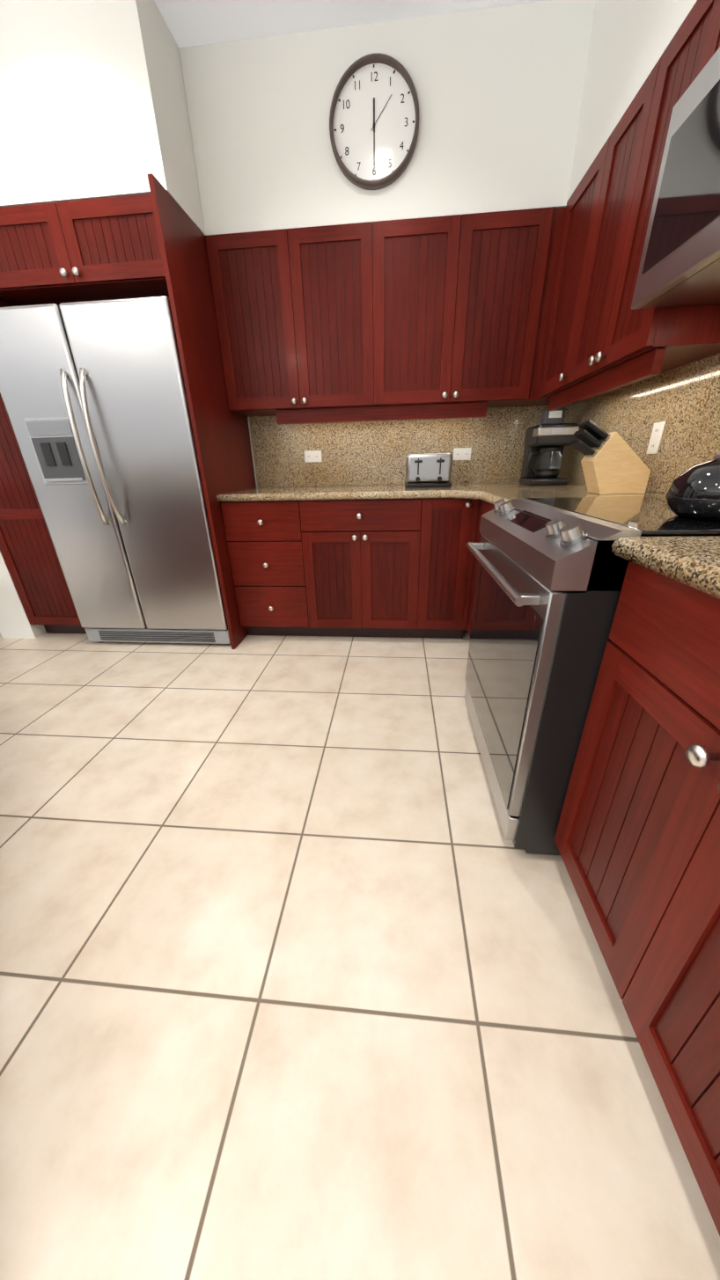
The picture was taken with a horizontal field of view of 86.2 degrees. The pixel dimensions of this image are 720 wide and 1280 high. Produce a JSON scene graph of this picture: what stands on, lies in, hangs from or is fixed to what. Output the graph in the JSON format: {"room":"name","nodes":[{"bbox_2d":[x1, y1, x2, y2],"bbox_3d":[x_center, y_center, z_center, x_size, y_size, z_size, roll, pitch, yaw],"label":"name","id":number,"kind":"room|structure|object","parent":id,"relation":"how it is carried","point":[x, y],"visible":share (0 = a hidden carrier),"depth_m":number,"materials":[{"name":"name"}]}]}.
{"room":"kitchen","nodes":[
{"label":"kitchen","id":0,"kind":"room"},
{"bbox_2d":[0,0,204,638],"bbox_3d":[-1.644,-1.399,2.350,1.730,2.769,0.669,1,25,5],"label":"wall","id":1,"kind":"structure","parent":0,"point":[93,104],"depth_m":1.59,"materials":[{"name":"white paint"}]},
{"bbox_2d":[153,0,543,48],"bbox_3d":[-2.694,-1.418,-0.965,7.600,0.050,7.050,1,25,5],"label":"ceiling","id":2,"kind":"structure","parent":0,"point":[189,23],"depth_m":1.61,"materials":[{"name":"white paint"}]},
{"bbox_2d":[0,626,719,1279],"bbox_3d":[-2.631,1.149,0.201,7.600,0.050,7.050,1,25,5],"label":"floor","id":3,"kind":"structure","parent":0,"point":[304,973],"depth_m":0.83,"materials":[{"name":"tile"}]},
{"bbox_2d":[0,295,230,644],"bbox_3d":[-1.304,-0.893,2.420,0.979,1.775,0.801,1,25,5],"label":"fridge","id":4,"kind":"object","parent":3,"relation":"on","point":[93,393],"visible":0.94,"depth_m":2.03,"materials":[{"name":"silver metal"}]},
{"bbox_2d":[0,173,255,649],"bbox_3d":[-1.519,-1.086,2.415,1.478,2.140,0.770,1,25,5],"label":"cabinet","id":5,"kind":"object","parent":3,"relation":"on","point":[152,243],"visible":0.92,"depth_m":1.92,"materials":[{"name":"brown wood"}]},
{"bbox_2d":[220,500,319,636],"bbox_3d":[-0.505,-0.516,2.635,0.517,0.874,0.620,1,25,5],"label":"base cabinet","id":6,"kind":"object","parent":3,"relation":"on","point":[272,552],"depth_m":2.32,"materials":[{"name":"brown wood"}]},
{"bbox_2d":[216,482,665,504],"bbox_3d":[0.234,-0.779,2.066,2.092,0.040,1.357,1,25,5],"label":"countertop","id":7,"kind":"structure","parent":6,"relation":"on","point":[491,493],"depth_m":2.09,"materials":[{"name":"stone"}]},
{"bbox_2d":[404,453,452,487],"bbox_3d":[0.422,-1.054,2.385,0.280,0.186,0.222,1,25,5],"label":"toaster","id":8,"kind":"object","parent":7,"relation":"on","point":[426,470],"visible":1,"depth_m":2.31,"materials":[{"name":"silver metal"}]},
{"bbox_2d":[519,407,578,485],"bbox_3d":[1.090,-1.132,2.263,0.244,0.400,0.260,1,25,5],"label":"coffee maker","id":9,"kind":"object","parent":7,"relation":"on","point":[548,437],"visible":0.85,"depth_m":2.20,"materials":[{"name":"black plastic"}]},
{"bbox_2d":[570,418,650,494],"bbox_3d":[1.004,-0.740,1.557,0.291,0.272,0.111,1,25,5],"label":"knife block","id":10,"kind":"object","parent":7,"relation":"on","point":[612,463],"visible":1,"depth_m":1.52,"materials":[{"name":"brown wood"}]},
{"bbox_2d":[312,497,435,637],"bbox_3d":[0.064,-0.506,2.583,0.745,0.874,0.620,1,25,5],"label":"base cabinet","id":11,"kind":"object","parent":3,"relation":"on","point":[392,567],"depth_m":2.28,"materials":[{"name":"brown wood"}]},
{"bbox_2d":[428,497,479,638],"bbox_3d":[0.499,-0.499,2.543,0.367,0.874,0.620,1,25,5],"label":"base cabinet","id":12,"kind":"object","parent":3,"relation":"on","point":[456,519],"depth_m":2.24,"materials":[{"name":"brown wood"}]},
{"bbox_2d":[467,499,494,636],"bbox_3d":[0.914,-0.216,1.898,0.653,0.874,0.708,1,25,5],"label":"base cabinet","id":13,"kind":"object","parent":3,"relation":"on","point":[485,507],"visible":0.02,"depth_m":2.14,"materials":[{"name":"brown wood"}]},
{"bbox_2d":[464,495,719,855],"bbox_3d":[0.770,0.060,1.227,0.793,0.932,0.764,1,25,5],"label":"range","id":14,"kind":"object","parent":3,"relation":"on","point":[550,574],"visible":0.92,"depth_m":0.95,"materials":[{"name":"silver metal"}]},
{"bbox_2d":[664,453,719,520],"bbox_3d":[0.799,-0.377,0.806,0.236,0.224,0.259,1,25,5],"label":"kettle","id":15,"kind":"object","parent":14,"relation":"on","point":[692,492],"visible":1,"depth_m":0.80,"materials":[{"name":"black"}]},
{"bbox_2d":[554,562,719,1236],"bbox_3d":[0.799,0.390,0.568,0.620,0.874,0.700,1,25,5],"label":"base cabinet","id":16,"kind":"object","parent":3,"relation":"on","point":[637,837],"visible":0.98,"depth_m":0.61,"materials":[{"name":"brown wood"}]},
{"bbox_2d":[611,536,719,599],"bbox_3d":[0.754,0.097,0.109,0.672,0.040,1.300,1,25,5],"label":"countertop","id":17,"kind":"structure","parent":16,"relation":"on","point":[692,562],"depth_m":0.59,"materials":[{"name":"stone"}]},
{"bbox_2d":[179,0,591,235],"bbox_3d":[0.091,-2.420,1.912,1.770,0.626,0.307,1,25,5],"label":"wall","id":18,"kind":"structure","parent":0,"point":[524,106],"depth_m":1.76,"materials":[{"name":"white paint"}]},
{"bbox_2d":[329,52,419,190],"bbox_3d":[0.064,-2.351,1.754,0.410,0.410,0.040,1,25,5],"label":"clock","id":19,"kind":"object","parent":18,"relation":"attached to","point":[374,116],"visible":1,"depth_m":1.75,"materials":[{"name":"white"}]},
{"bbox_2d":[247,404,570,488],"bbox_3d":[-2.352,-1.571,2.766,7.600,2.770,0.100,1,25,5],"label":"wall","id":20,"kind":"structure","parent":0,"point":[302,486],"depth_m":2.68,"materials":[{"name":"white paint"}]},
{"bbox_2d":[204,220,387,417],"bbox_3d":[-0.315,-1.782,2.236,0.921,0.780,0.317,1,25,5],"label":"upper cabinet","id":21,"kind":"object","parent":20,"relation":"attached to","point":[302,313],"depth_m":2.08,"materials":[{"name":"brown wood"}]},
{"bbox_2d":[248,405,570,488],"bbox_3d":[0.286,-1.276,2.572,2.054,0.443,0.020,1,25,5],"label":"backsplash","id":22,"kind":"structure","parent":20,"relation":"attached to","point":[367,453],"depth_m":2.57,"materials":[{"name":"stone"}]},
{"bbox_2d":[304,450,321,462],"bbox_3d":[-0.321,-1.254,2.627,0.116,0.072,0.006,1,25,5],"label":"electrical outlet","id":23,"kind":"object","parent":22,"relation":"attached to","point":[311,456],"visible":1,"depth_m":2.63,"materials":[{"name":"white plastic"}]},
{"bbox_2d":[452,447,471,460],"bbox_3d":[0.675,-1.228,2.541,0.116,0.072,0.006,1,25,5],"label":"electrical outlet","id":24,"kind":"object","parent":22,"relation":"attached to","point":[461,453],"visible":1,"depth_m":2.54,"materials":[{"name":"white plastic"}]},
{"bbox_2d":[387,206,556,414],"bbox_3d":[0.484,-1.769,2.163,0.921,0.780,0.317,1,25,5],"label":"upper cabinet","id":25,"kind":"object","parent":20,"relation":"attached to","point":[446,317],"depth_m":2.00,"materials":[{"name":"brown wood"}]},
{"bbox_2d":[521,207,565,406],"bbox_3d":[1.081,-1.759,2.109,0.399,0.780,0.317,1,25,5],"label":"upper cabinet","id":26,"kind":"object","parent":20,"relation":"attached to","point":[560,212],"depth_m":1.99,"materials":[{"name":"brown wood"}]},
{"bbox_2d":[563,0,696,207],"bbox_3d":[0.852,-1.092,-1.056,0.307,0.626,6.649,1,25,5],"label":"wall","id":27,"kind":"structure","parent":0,"point":[626,39],"depth_m":1.43,"materials":[{"name":"white paint"}]},
{"bbox_3d":[1.067,-0.052,-0.768,0.100,2.770,6.950,1,25,5],"label":"wall","id":28,"kind":"structure","parent":0,"visible":0},
{"bbox_2d":[538,159,621,401],"bbox_3d":[1.107,-1.584,1.724,0.317,0.780,0.459,1,25,5],"label":"upper cabinet","id":29,"kind":"object","parent":28,"relation":"attached to","point":[576,208],"depth_m":1.80,"materials":[{"name":"brown wood"}]},
{"bbox_2d":[555,0,719,390],"bbox_3d":[1.067,-1.401,1.321,0.317,0.780,0.668,1,25,5],"label":"upper cabinet","id":30,"kind":"object","parent":28,"relation":"attached to","point":[603,337],"depth_m":1.30,"materials":[{"name":"brown wood"}]},
{"bbox_2d":[557,352,719,493],"bbox_3d":[1.167,-0.594,0.910,0.020,0.534,3.396,1,25,5],"label":"backsplash","id":31,"kind":"structure","parent":28,"relation":"attached to","point":[683,402],"depth_m":1.53,"materials":[{"name":"stone"}]},
{"bbox_2d":[645,421,665,453],"bbox_3d":[1.219,-0.833,1.587,0.006,0.116,0.072,1,25,5],"label":"electrical outlet","id":32,"kind":"object","parent":31,"relation":"attached to","point":[654,439],"visible":1,"depth_m":1.58,"materials":[{"name":"white plastic"}]},
{"bbox_2d":[707,14,719,61],"bbox_3d":[1.012,-1.404,0.709,0.317,0.265,0.433,1,25,5],"label":"upper cabinet","id":33,"kind":"object","parent":28,"relation":"attached to","point":[713,48],"depth_m":0.94,"materials":[{"name":"brown wood"}]},
{"bbox_2d":[630,46,719,309],"bbox_3d":[0.920,-1.024,0.718,0.444,0.416,0.752,1,25,5],"label":"microwave","id":34,"kind":"object","parent":33,"relation":"attached to","point":[679,264],"visible":1,"depth_m":0.94,"materials":[{"name":"silver metal"}]}
]}

